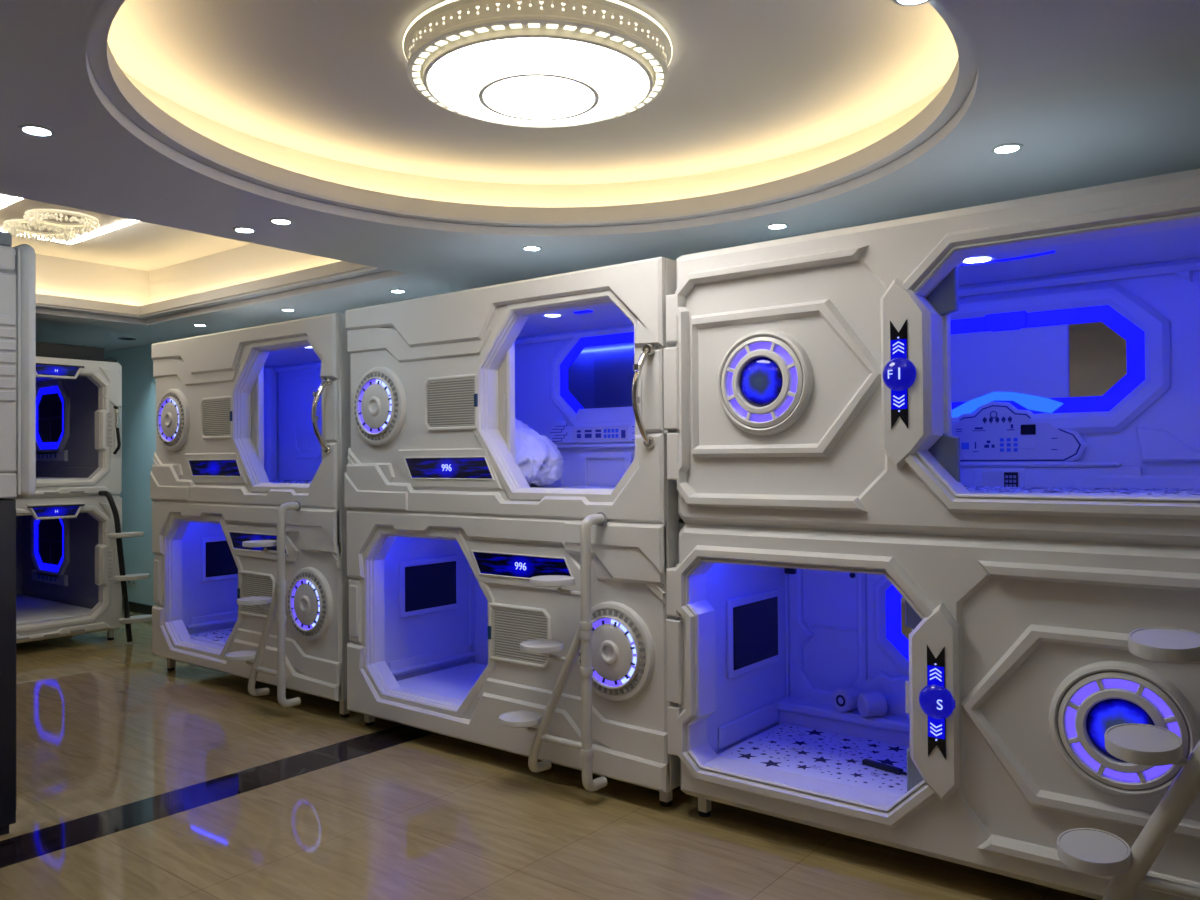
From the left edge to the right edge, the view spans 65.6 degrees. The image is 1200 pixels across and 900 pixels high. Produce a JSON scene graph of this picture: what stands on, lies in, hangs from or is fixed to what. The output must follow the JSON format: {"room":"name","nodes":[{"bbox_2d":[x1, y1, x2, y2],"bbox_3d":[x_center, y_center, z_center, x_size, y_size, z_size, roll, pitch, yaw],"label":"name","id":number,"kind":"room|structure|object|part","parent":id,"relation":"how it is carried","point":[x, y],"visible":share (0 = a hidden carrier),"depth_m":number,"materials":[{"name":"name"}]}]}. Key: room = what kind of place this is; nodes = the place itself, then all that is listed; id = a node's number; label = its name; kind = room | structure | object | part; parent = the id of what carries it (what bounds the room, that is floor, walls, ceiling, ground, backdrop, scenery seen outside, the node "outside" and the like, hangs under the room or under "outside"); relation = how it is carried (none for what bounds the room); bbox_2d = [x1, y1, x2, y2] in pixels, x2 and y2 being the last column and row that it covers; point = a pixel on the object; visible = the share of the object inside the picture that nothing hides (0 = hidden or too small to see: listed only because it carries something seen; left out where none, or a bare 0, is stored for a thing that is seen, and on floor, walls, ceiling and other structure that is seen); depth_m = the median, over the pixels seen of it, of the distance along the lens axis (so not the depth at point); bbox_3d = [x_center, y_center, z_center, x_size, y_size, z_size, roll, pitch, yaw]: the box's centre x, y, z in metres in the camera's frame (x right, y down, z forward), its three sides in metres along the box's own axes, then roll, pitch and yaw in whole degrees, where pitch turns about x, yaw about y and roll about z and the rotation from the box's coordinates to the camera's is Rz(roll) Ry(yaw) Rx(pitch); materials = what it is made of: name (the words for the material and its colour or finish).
{"room":"dormitory","nodes":[
{"label":"dormitory","id":0,"kind":"room"},
{"bbox_2d":[86,0,976,226],"bbox_3d":[-0.207,-1.342,3.454,3.460,0.283,3.460,-1,-1,38],"label":"ceiling","id":1,"kind":"structure","parent":0,"point":[762,102],"depth_m":3.89,"materials":[{"name":"white paint"}]},
{"bbox_2d":[403,0,671,126],"bbox_3d":[-0.224,-1.376,3.416,0.978,0.175,0.978,-1,-1,38],"label":"ceiling lamp","id":2,"kind":"object","parent":1,"relation":"attached to","point":[522,63],"visible":1,"depth_m":3.21,"materials":[{"name":"beige"}]},
{"bbox_2d":[423,26,652,126],"bbox_3d":[-0.224,-1.352,3.416,0.840,0.044,0.840,-1,-1,38],"label":"diffuser","id":3,"kind":"object","parent":2,"relation":"attached to","point":[454,70],"depth_m":3.22,"materials":[{"name":"beige plastic"}]},
{"bbox_2d":[481,61,596,116],"bbox_3d":[-0.224,-1.319,3.416,0.424,0.040,0.424,-1,-1,38],"label":"diffuser","id":4,"kind":"object","parent":2,"relation":"attached to","point":[508,88],"depth_m":3.35,"materials":[{"name":"white plastic"}]},
{"bbox_2d":[0,610,1096,899],"bbox_3d":[-2.377,1.648,4.025,12.350,0.120,5.920,-1,-1,38],"label":"floor","id":5,"kind":"structure","parent":0,"point":[102,724],"depth_m":3.91,"materials":[{"name":"tile"}]},
{"bbox_2d":[0,498,15,835],"bbox_3d":[-3.529,0.905,4.103,2.040,1.383,1.012,-1,-1,38],"label":"cabinet","id":6,"kind":"object","parent":5,"relation":"on","point":[7,506],"visible":1,"depth_m":3.83,"materials":[{"name":"black"}]},
{"bbox_2d":[0,231,35,497],"bbox_3d":[-3.514,-0.338,4.143,2.104,1.100,1.085,-1,-1,38],"label":"capsule","id":7,"kind":"object","parent":6,"relation":"on","point":[17,263],"visible":1,"depth_m":3.85,"materials":[{"name":"grey plastic"}]},
{"bbox_3d":[-3.208,-0.321,4.535,2.100,1.070,0.089,-1,-1,38],"label":"panel","id":8,"kind":"part","parent":7,"relation":"part of","materials":[{"name":"white plastic"}]},
{"bbox_2d":[15,495,121,642],"bbox_3d":[-5.255,1.026,8.273,2.090,1.249,1.060,-1,-1,38],"label":"capsule","id":9,"kind":"object","parent":5,"relation":"on","point":[65,553],"visible":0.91,"depth_m":8.28,"materials":[{"name":"white plastic"}]},
{"bbox_2d":[38,519,61,564],"bbox_3d":[-5.219,0.852,8.833,0.560,0.460,0.012,-1,-1,38],"label":"mirror","id":10,"kind":"object","parent":9,"relation":"attached to","point":[49,530],"depth_m":8.83,"materials":[{"name":"mirror"}]},
{"bbox_3d":[-5.225,0.852,8.826,0.810,0.710,0.030,-1,-1,38],"label":"mirror frame","id":11,"kind":"part","parent":9,"relation":"part of","materials":[{"name":"blue plastic"}]},
{"bbox_2d":[16,594,91,623],"bbox_3d":[-5.290,1.441,8.295,1.800,0.067,0.885,-1,-1,38],"label":"mattress","id":12,"kind":"object","parent":9,"relation":"in","point":[29,609],"visible":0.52,"depth_m":8.13,"materials":[{"name":"white fabric"}]},
{"bbox_3d":[-4.462,0.502,7.634,0.040,0.125,0.436,-1,-1,38],"label":"display panel","id":13,"kind":"part","parent":9,"relation":"part of","materials":[{"name":"black"}]},
{"bbox_2d":[9,356,121,498],"bbox_3d":[-5.250,-0.174,8.274,2.126,1.150,1.060,-1,-1,38],"label":"capsule","id":14,"kind":"object","parent":9,"relation":"on","point":[79,402],"visible":0.8,"depth_m":8.26,"materials":[{"name":"white plastic"}]},
{"bbox_2d":[38,393,61,442],"bbox_3d":[-5.227,-0.304,8.845,0.560,0.460,0.012,-1,-1,38],"label":"mirror","id":15,"kind":"object","parent":14,"relation":"attached to","point":[49,404],"depth_m":8.84,"materials":[{"name":"blue glass"}]},
{"bbox_3d":[-5.233,-0.304,8.838,0.810,0.710,0.030,-1,-1,38],"label":"mirror frame","id":16,"kind":"part","parent":14,"relation":"part of","materials":[{"name":"blue plastic"}]},
{"bbox_3d":[-4.471,-0.654,7.645,0.040,0.125,0.436,-1,-1,38],"label":"display panel","id":17,"kind":"part","parent":14,"relation":"part of","materials":[{"name":"black"}]},
{"bbox_2d":[36,477,86,479],"bbox_3d":[-5.298,0.285,8.307,1.800,0.067,0.885,-1,-1,38],"label":"mattress","id":18,"kind":"object","parent":14,"relation":"in","point":[37,478],"visible":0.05,"depth_m":7.94,"materials":[{"name":"white fabric"}]},
{"bbox_2d":[36,353,116,361],"bbox_3d":[-4.657,-0.771,7.831,0.420,0.026,0.970,-1,-1,38],"label":"board","id":19,"kind":"object","parent":14,"relation":"on","point":[37,354],"visible":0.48,"depth_m":7.81,"materials":[{"name":"black"}]},
{"bbox_2d":[36,342,103,358],"bbox_3d":[-4.647,-0.834,7.797,0.280,0.100,0.830,-1,-1,38],"label":"box","id":20,"kind":"object","parent":19,"relation":"on","point":[41,347],"visible":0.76,"depth_m":7.81,"materials":[{"name":"black"}]},
{"bbox_3d":[-4.158,-0.172,8.005,0.076,0.421,0.047,-1,-1,38],"label":"door handle","id":21,"kind":"part","parent":14,"relation":"part of","materials":[{"name":"black"}]},
{"bbox_3d":[-4.240,1.571,8.062,0.045,0.107,0.045,-1,-1,38],"label":"leg","id":22,"kind":"part","parent":9,"relation":"part of","materials":[{"name":"white plastic"}]},
{"bbox_2d":[98,491,151,641],"bbox_3d":[-4.008,0.982,7.897,0.302,1.278,0.380,-1,-1,38],"label":"step ladder","id":23,"kind":"object","parent":5,"relation":"on","point":[123,577],"visible":0.98,"depth_m":7.82,"materials":[{"name":"white"}]},
{"bbox_3d":[-4.094,0.982,7.839,0.276,1.278,0.099,0,-1,-1],"label":"rail","id":24,"kind":"part","parent":23,"relation":"part of","materials":[{"name":"black"}]},
{"bbox_2d":[0,724,433,867],"bbox_3d":[-2.175,1.585,3.867,0.285,0.002,5.720,-1,-1,38],"label":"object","id":25,"kind":"structure","parent":5,"relation":"in","point":[27,846],"depth_m":4.25,"materials":[{"name":"black tile"}]},
{"bbox_2d":[152,501,351,717],"bbox_3d":[-2.116,0.986,6.525,2.213,1.250,1.032,-1,-1,38],"label":"capsule","id":26,"kind":"object","parent":5,"relation":"on","point":[202,566],"visible":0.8,"depth_m":6.05,"materials":[{"name":"grey plastic"}]},
{"bbox_3d":[-3.161,1.538,6.858,0.045,0.134,0.045,-1,-1,38],"label":"leg","id":27,"kind":"part","parent":26,"relation":"part of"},
{"bbox_2d":[190,628,232,645],"bbox_3d":[-2.075,1.384,6.575,2.035,0.040,0.740,-1,-1,38],"label":"mattress","id":28,"kind":"object","parent":26,"relation":"in","point":[218,637],"visible":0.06,"depth_m":6.85,"materials":[{"name":"white fabric"}]},
{"bbox_3d":[-2.861,1.327,7.236,0.030,0.030,0.730,-1,-1,38],"label":"wall moulding","id":29,"kind":"part","parent":26,"relation":"part of","materials":[{"name":"white plastic"}]},
{"bbox_2d":[201,536,237,581],"bbox_3d":[-2.908,0.835,7.193,0.022,0.335,0.370,-1,-1,38],"label":"television","id":30,"kind":"object","parent":26,"relation":"on","point":[218,564],"depth_m":7.14,"materials":[{"name":"black glass"}]},
{"bbox_2d":[150,313,350,508],"bbox_3d":[-2.150,-0.217,6.505,2.213,1.155,1.113,-1,-1,38],"label":"capsule","id":31,"kind":"object","parent":26,"relation":"on","point":[238,411],"visible":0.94,"depth_m":6.32,"materials":[{"name":"grey plastic"}]},
{"bbox_3d":[-2.621,0.123,6.321,0.693,0.121,0.014,-1,-1,38],"label":"display panel","id":32,"kind":"part","parent":31,"relation":"part of","materials":[{"name":"black"}]},
{"bbox_2d":[200,396,231,439],"bbox_3d":[-2.603,-0.216,6.317,0.408,0.287,0.019,-1,-1,38],"label":"vent grille","id":33,"kind":"object","parent":31,"relation":"attached to","point":[215,411],"depth_m":6.32,"materials":[{"name":"grey plastic"}]},
{"bbox_3d":[-2.556,-0.192,6.443,0.749,0.950,0.042,-1,-1,38],"label":"sliding door","id":34,"kind":"part","parent":31,"relation":"part of","materials":[{"name":"beige"}]},
{"bbox_2d":[269,480,311,483],"bbox_3d":[-2.083,0.257,6.586,2.035,0.064,0.740,-1,-1,38],"label":"mattress","id":35,"kind":"object","parent":31,"relation":"in","point":[270,481],"visible":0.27,"depth_m":6.76,"materials":[{"name":"white fabric"}]},
{"bbox_3d":[-2.612,-0.188,7.049,0.688,0.975,0.732,-1,-1,38],"label":"wall moulding","id":36,"kind":"part","parent":31,"relation":"part of","materials":[{"name":"white plastic"}]},
{"bbox_3d":[-1.635,-0.207,5.471,0.054,0.455,0.123,-1,-1,38],"label":"door handle","id":37,"kind":"part","parent":31,"relation":"part of","materials":[{"name":"silver metal"}]},
{"bbox_2d":[237,571,274,618],"bbox_3d":[-2.219,0.935,6.007,0.410,0.287,0.023,-1,-1,38],"label":"vent grille","id":38,"kind":"object","parent":26,"relation":"attached to","point":[250,583],"depth_m":6.02,"materials":[{"name":"grey plastic"}]},
{"bbox_3d":[-2.207,0.595,5.994,0.693,0.121,0.014,-1,-1,38],"label":"display panel","id":39,"kind":"part","parent":26,"relation":"part of","materials":[{"name":"black"}]},
{"bbox_2d":[225,501,300,706],"bbox_3d":[-2.072,0.925,5.660,0.497,1.232,0.253,-1,-1,38],"label":"step ladder","id":40,"kind":"object","parent":26,"relation":"attached to","point":[277,601],"visible":1,"depth_m":5.55,"materials":[{"name":"white metal"}]},
{"bbox_3d":[-1.996,1.141,5.671,0.371,0.774,0.138,-1,-1,38],"label":"slanted rail","id":41,"kind":"part","parent":40,"relation":"part of","materials":[{"name":"white metal"}]},
{"bbox_3d":[-1.870,0.922,5.568,0.064,1.232,0.149,-1,-1,38],"label":"rail","id":42,"kind":"part","parent":40,"relation":"part of","materials":[{"name":"white metal"}]},
{"bbox_3d":[-1.531,1.513,5.577,0.045,0.134,0.045,-1,-1,38],"label":"leg","id":43,"kind":"part","parent":26,"relation":"part of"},
{"bbox_2d":[347,510,684,806],"bbox_3d":[-0.293,0.958,5.067,2.213,1.250,1.032,-1,-1,38],"label":"capsule","id":44,"kind":"object","parent":5,"relation":"on","point":[429,592],"visible":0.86,"depth_m":4.57,"materials":[{"name":"grey plastic"}]},
{"bbox_3d":[-1.338,1.523,5.400,0.045,0.107,0.045,-1,-1,38],"label":"leg","id":45,"kind":"part","parent":44,"relation":"part of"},
{"bbox_2d":[399,555,458,617],"bbox_3d":[-1.055,0.841,5.772,0.022,0.340,0.475,-1,-1,38],"label":"television","id":46,"kind":"object","parent":44,"relation":"on","point":[428,584],"depth_m":5.75,"materials":[{"name":"black glass"}]},
{"bbox_3d":[-0.243,1.324,5.155,2.051,0.050,0.730,-1,-1,38],"label":"wall moulding","id":47,"kind":"part","parent":44,"relation":"part of","materials":[{"name":"white plastic"}]},
{"bbox_2d":[397,663,486,700],"bbox_3d":[-0.252,1.381,5.117,2.035,0.044,0.740,-1,-1,38],"label":"mattress","id":48,"kind":"object","parent":44,"relation":"in","point":[456,682],"visible":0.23,"depth_m":5.50,"materials":[{"name":"white fabric"}]},
{"bbox_2d":[344,257,681,523],"bbox_3d":[-0.327,-0.245,5.048,2.213,1.155,1.113,-1,-1,38],"label":"capsule","id":49,"kind":"object","parent":44,"relation":"on","point":[440,383],"visible":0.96,"depth_m":4.90,"materials":[{"name":"grey plastic"}]},
{"bbox_3d":[-0.798,0.095,4.864,0.693,0.121,0.014,-1,-1,38],"label":"display panel","id":50,"kind":"part","parent":49,"relation":"part of","materials":[{"name":"black"}]},
{"bbox_2d":[424,374,477,430],"bbox_3d":[-0.780,-0.244,4.857,0.410,0.287,0.023,-1,-1,38],"label":"vent grille","id":51,"kind":"object","parent":49,"relation":"attached to","point":[450,400],"depth_m":4.85,"materials":[{"name":"grey plastic"}]},
{"bbox_3d":[-0.737,-0.220,4.989,0.739,0.950,0.042,-1,-1,38],"label":"sliding door","id":52,"kind":"part","parent":49,"relation":"part of","materials":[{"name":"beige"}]},
{"bbox_2d":[542,314,563,317],"bbox_3d":[-0.251,-0.714,4.929,0.116,0.008,0.116,-1,-1,38],"label":"light","id":53,"kind":"object","parent":49,"relation":"on","point":[544,315],"depth_m":4.93,"materials":[{"name":"white plastic"}]},
{"bbox_2d":[530,485,614,488],"bbox_3d":[-0.264,0.235,5.125,2.035,0.053,0.730,-1,-1,38],"label":"mattress","id":54,"kind":"object","parent":49,"relation":"in","point":[544,486],"visible":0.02,"depth_m":5.19,"materials":[{"name":"white fabric"}]},
{"bbox_2d":[515,418,563,486],"bbox_3d":[-0.558,-0.025,5.276,0.720,0.471,0.650,-1,-1,38],"label":"duvet","id":55,"kind":"object","parent":54,"relation":"on","point":[540,461],"visible":0.33,"depth_m":5.10,"materials":[{"name":"white fabric"}]},
{"bbox_3d":[0.067,-0.427,5.364,0.935,0.630,0.040,-1,-1,38],"label":"mirror frame","id":56,"kind":"part","parent":49,"relation":"part of","materials":[{"name":"white plastic"}]},
{"bbox_2d":[568,342,633,408],"bbox_3d":[0.075,-0.427,5.375,0.675,0.370,0.004,-1,-1,38],"label":"mirror","id":57,"kind":"object","parent":49,"relation":"on","point":[600,374],"depth_m":5.43,"materials":[{"name":"blue mirror"}]},
{"bbox_3d":[0.188,-0.235,4.014,0.054,0.455,0.123,-1,-1,38],"label":"door handle","id":58,"kind":"part","parent":49,"relation":"part of","materials":[{"name":"silver metal"}]},
{"bbox_2d":[488,603,551,668],"bbox_3d":[-0.396,0.907,4.550,0.410,0.287,0.023,-1,-1,38],"label":"vent grille","id":59,"kind":"object","parent":44,"relation":"attached to","point":[509,624],"depth_m":4.56,"materials":[{"name":"grey plastic"}]},
{"bbox_3d":[-0.384,0.568,4.536,0.693,0.121,0.014,-1,-1,38],"label":"display panel","id":60,"kind":"part","parent":44,"relation":"part of","materials":[{"name":"black"}]},
{"bbox_2d":[499,512,606,791],"bbox_3d":[-0.236,0.897,4.218,0.497,1.232,0.253,-1,-1,38],"label":"step ladder","id":61,"kind":"object","parent":44,"relation":"attached to","point":[526,719],"visible":1,"depth_m":4.11,"materials":[{"name":"white metal"}]},
{"bbox_3d":[-0.160,1.114,4.229,0.371,0.774,0.138,-1,-1,38],"label":"slanted rail","id":62,"kind":"part","parent":61,"relation":"part of","materials":[{"name":"white metal"}]},
{"bbox_3d":[-0.034,0.895,4.125,0.064,1.232,0.149,-1,-1,38],"label":"rail","id":63,"kind":"part","parent":61,"relation":"part of","materials":[{"name":"white metal"}]},
{"bbox_3d":[0.292,1.499,4.120,0.045,0.107,0.045,-1,-1,38],"label":"leg","id":64,"kind":"part","parent":44,"relation":"part of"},
{"bbox_2d":[666,524,1199,899],"bbox_3d":[1.440,0.932,3.684,2.176,1.250,1.066,-1,-1,38],"label":"capsule","id":65,"kind":"object","parent":5,"relation":"on","point":[1004,667],"visible":0.91,"depth_m":3.24,"materials":[{"name":"grey plastic"}]},
{"bbox_3d":[0.449,1.496,3.997,0.045,0.107,0.045,-1,-1,38],"label":"leg","id":66,"kind":"part","parent":65,"relation":"part of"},
{"bbox_2d":[726,588,779,678],"bbox_3d":[0.724,0.855,4.375,0.022,0.354,0.485,-1,-1,38],"label":"television","id":67,"kind":"object","parent":65,"relation":"on","point":[752,615],"depth_m":4.34,"materials":[{"name":"black glass"}]},
{"bbox_2d":[717,723,909,796],"bbox_3d":[1.450,1.345,3.695,1.945,0.063,0.645,-1,-1,38],"label":"mattress","id":68,"kind":"object","parent":65,"relation":"in","point":[814,753],"visible":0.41,"depth_m":4.02,"materials":[{"name":"white fabric"}]},
{"bbox_2d":[862,759,906,775],"bbox_3d":[1.191,1.306,3.808,0.032,0.021,0.260,0,-1,-40],"label":"remote control","id":69,"kind":"object","parent":68,"relation":"on","point":[868,762],"visible":0.78,"depth_m":3.82,"materials":[{"name":"black plastic"}]},
{"bbox_3d":[1.391,0.938,4.237,1.238,0.860,0.162,-1,-1,38],"label":"wall moulding","id":70,"kind":"part","parent":65,"relation":"part of","materials":[{"name":"white plastic"}]},
{"bbox_2d":[832,686,860,712],"bbox_3d":[1.163,1.170,4.372,0.105,0.110,0.110,0,-1,-37],"label":"spot lamp","id":71,"kind":"object","parent":65,"relation":"attached to","point":[843,699],"visible":0.91,"depth_m":4.34,"materials":[{"name":"white"}]},
{"bbox_2d":[857,692,886,716],"bbox_3d":[1.248,1.169,4.274,0.105,0.110,0.110,0,-1,-12],"label":"spot lamp","id":72,"kind":"object","parent":65,"relation":"attached to","point":[870,704],"visible":1,"depth_m":4.23,"materials":[{"name":"white"}]},
{"bbox_3d":[1.674,0.765,4.096,0.975,0.660,0.040,-1,-1,38],"label":"mirror frame","id":73,"kind":"part","parent":65,"relation":"part of","materials":[{"name":"plastic"}]},
{"bbox_2d":[901,597,911,639],"bbox_3d":[1.682,0.765,4.107,0.715,0.400,0.004,-1,-1,38],"label":"mirror","id":74,"kind":"object","parent":65,"relation":"attached to","point":[905,631],"depth_m":4.32,"materials":[{"name":"white mirror"}]},
{"bbox_3d":[1.448,0.923,3.267,0.750,0.910,0.042,-1,-1,38],"label":"sliding door","id":75,"kind":"part","parent":65,"relation":"part of","materials":[{"name":"beige plastic"}]},
{"bbox_2d":[663,169,1199,546],"bbox_3d":[1.429,-0.271,3.698,2.176,1.155,1.066,-1,-1,38],"label":"capsule","id":76,"kind":"object","parent":65,"relation":"on","point":[857,378],"visible":0.98,"depth_m":3.64,"materials":[{"name":"grey plastic"}]},
{"bbox_3d":[0.646,-0.271,3.714,0.202,0.202,0.048,-1,-1,38],"label":"globe","id":77,"kind":"part","parent":76,"relation":"part of","materials":[{"name":"blue"}]},
{"bbox_3d":[1.004,-0.246,3.622,0.702,0.950,0.042,-1,-1,38],"label":"sliding door","id":78,"kind":"part","parent":76,"relation":"part of","materials":[{"name":"beige"}]},
{"bbox_2d":[962,256,995,263],"bbox_3d":[1.454,-0.735,3.590,0.136,0.008,0.136,-1,-1,38],"label":"light","id":79,"kind":"object","parent":76,"relation":"on","point":[975,259],"depth_m":3.59,"materials":[{"name":"white plastic"}]},
{"bbox_3d":[1.756,-0.572,4.037,0.180,0.110,0.012,-1,-1,38],"label":"glow panel","id":80,"kind":"part","parent":76,"relation":"part of","materials":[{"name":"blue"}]},
{"bbox_3d":[1.744,-0.174,4.047,0.500,0.165,0.008,-1,-1,38],"label":"glow panel","id":81,"kind":"part","parent":76,"relation":"part of","materials":[{"name":"blue plastic"}]},
{"bbox_3d":[1.720,-0.369,4.066,1.322,0.605,0.040,-1,-1,38],"label":"mirror frame","id":82,"kind":"part","parent":76,"relation":"part of","materials":[{"name":"white plastic"}]},
{"bbox_2d":[964,486,1199,495],"bbox_3d":[1.476,0.196,3.749,1.945,0.079,0.735,-1,-1,38],"label":"mattress","id":83,"kind":"object","parent":76,"relation":"in","point":[974,489],"visible":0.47,"depth_m":3.43,"materials":[{"name":"white fabric"}]},
{"bbox_2d":[1069,322,1126,396],"bbox_3d":[2.046,-0.374,3.826,0.212,0.305,0.004,-1,-1,38],"label":"mirror","id":84,"kind":"object","parent":76,"relation":"attached to","point":[1097,350],"depth_m":3.82,"materials":[{"name":"white mirror"}]},
{"bbox_3d":[1.767,-0.258,4.013,1.858,0.980,0.056,-1,-1,38],"label":"wall moulding","id":85,"kind":"part","parent":76,"relation":"part of","materials":[{"name":"white plastic"}]},
{"bbox_3d":[1.641,0.880,2.928,0.202,0.202,0.048,-1,-1,38],"label":"globe","id":86,"kind":"part","parent":65,"relation":"part of","materials":[{"name":"blue"}]},
{"bbox_2d":[1057,627,1199,899],"bbox_3d":[1.628,0.869,2.754,0.497,1.232,0.253,-1,-1,38],"label":"step ladder","id":87,"kind":"object","parent":65,"relation":"attached to","point":[1095,852],"visible":1,"depth_m":2.73,"materials":[{"name":"white metal"}]},
{"bbox_3d":[1.701,1.089,2.761,0.393,0.789,0.151,-1,-1,38],"label":"slanted rail","id":88,"kind":"part","parent":87,"relation":"part of","materials":[{"name":"white metal"}]},
{"bbox_2d":[0,0,1199,351],"bbox_3d":[-2.397,-1.154,4.054,12.150,0.045,5.720,-1,-1,38],"label":"ceiling","id":89,"kind":"structure","parent":0,"point":[1093,92],"depth_m":3.83,"materials":[{"name":"white paint"}]},
{"bbox_2d":[18,124,55,136],"bbox_3d":[-2.009,-1.141,3.320,0.116,0.010,0.116,-1,-1,38],"label":"recessed light","id":90,"kind":"object","parent":89,"relation":"in","point":[37,130],"visible":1,"depth_m":3.32,"materials":[{"name":"grey plastic"}]},
{"bbox_2d":[118,338,135,339],"bbox_3d":[-4.529,-1.122,8.908,0.156,0.121,0.156,-1,-1,38],"label":"recessed light","id":91,"kind":"object","parent":89,"relation":"in","point":[118,338],"visible":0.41,"depth_m":8.94,"materials":[{"name":"black"}]},
{"bbox_2d":[0,194,387,319],"bbox_3d":[-3.855,-1.382,5.343,3.670,0.453,4.385,-1,-1,38],"label":"ceiling","id":92,"kind":"structure","parent":89,"relation":"attached to","point":[138,270],"depth_m":7.38,"materials":[{"name":"white paint"}]},
{"bbox_2d":[0,196,138,243],"bbox_3d":[-3.725,-1.527,6.288,1.130,0.105,0.746,-1,-1,38],"label":"crystal chandelier","id":93,"kind":"object","parent":92,"relation":"attached to","point":[19,217],"visible":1,"depth_m":6.26,"materials":[{"name":"beige"}]},
{"bbox_2d":[232,227,256,232],"bbox_3d":[-1.820,-1.128,4.763,0.116,0.010,0.116,-1,-1,38],"label":"recessed light","id":94,"kind":"object","parent":89,"relation":"in","point":[237,229],"visible":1,"depth_m":4.75,"materials":[{"name":"grey plastic"}]},
{"bbox_2d":[269,218,292,224],"bbox_3d":[-1.577,-1.131,4.599,0.116,0.010,0.116,-1,-1,38],"label":"recessed light","id":95,"kind":"object","parent":89,"relation":"in","point":[282,221],"visible":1,"depth_m":4.60,"materials":[{"name":"grey"}]},
{"bbox_2d":[280,308,294,310],"bbox_3d":[-2.444,-1.097,7.283,0.116,0.010,0.116,-1,-1,38],"label":"recessed light","id":96,"kind":"object","parent":89,"relation":"in","point":[285,309],"visible":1,"depth_m":7.26,"materials":[{"name":"grey plastic"}]},
{"bbox_2d":[389,289,405,292],"bbox_3d":[-1.415,-1.113,6.513,0.116,0.010,0.116,-1,-1,38],"label":"recessed light","id":97,"kind":"object","parent":89,"relation":"in","point":[394,290],"visible":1,"depth_m":6.51,"materials":[{"name":"grey plastic"}]},
{"bbox_2d":[522,246,541,250],"bbox_3d":[-0.382,-1.133,5.223,0.116,0.010,0.116,-1,-1,38],"label":"recessed light","id":98,"kind":"object","parent":89,"relation":"in","point":[527,248],"visible":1,"depth_m":5.22,"materials":[{"name":"grey plastic"}]},
{"bbox_2d":[766,223,788,228],"bbox_3d":[0.908,-1.147,4.764,0.116,0.010,0.116,-1,-1,38],"label":"recessed light","id":99,"kind":"object","parent":89,"relation":"in","point":[774,225],"visible":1,"depth_m":4.76,"materials":[{"name":"grey plastic"}]},
{"bbox_2d":[892,0,930,5],"bbox_3d":[0.809,-1.171,2.390,0.116,0.010,0.116,-1,-1,38],"label":"recessed light","id":100,"kind":"object","parent":89,"relation":"in","point":[898,2],"visible":1,"depth_m":2.43,"materials":[{"name":"grey"}]},
{"bbox_2d":[991,143,1022,153],"bbox_3d":[1.569,-1.164,3.587,0.116,0.010,0.116,-1,-1,38],"label":"recessed light","id":101,"kind":"object","parent":89,"relation":"in","point":[1008,147],"visible":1,"depth_m":3.58,"materials":[{"name":"grey"}]},
{"bbox_2d":[104,168,1199,605],"bbox_3d":[-0.586,-0.101,6.340,12.350,3.400,0.120,-1,-1,38],"label":"wall","id":102,"kind":"structure","parent":0,"point":[138,380],"depth_m":9.51,"materials":[{"name":"teal paint"}]},
{"bbox_2d":[127,580,136,586],"bbox_3d":[-4.819,1.362,9.575,0.200,0.090,0.012,-1,-1,38],"label":"wall socket","id":103,"kind":"object","parent":102,"relation":"attached to","point":[133,583],"visible":0.64,"depth_m":9.56,"materials":[{"name":"grey"}]},
{"bbox_2d":[122,600,152,614],"bbox_3d":[-0.616,1.548,6.270,12.150,0.100,0.015,-1,-1,38],"label":"baseboard","id":104,"kind":"structure","parent":102,"relation":"attached to","point":[146,609],"depth_m":9.45,"materials":[{"name":"black"}]}
]}

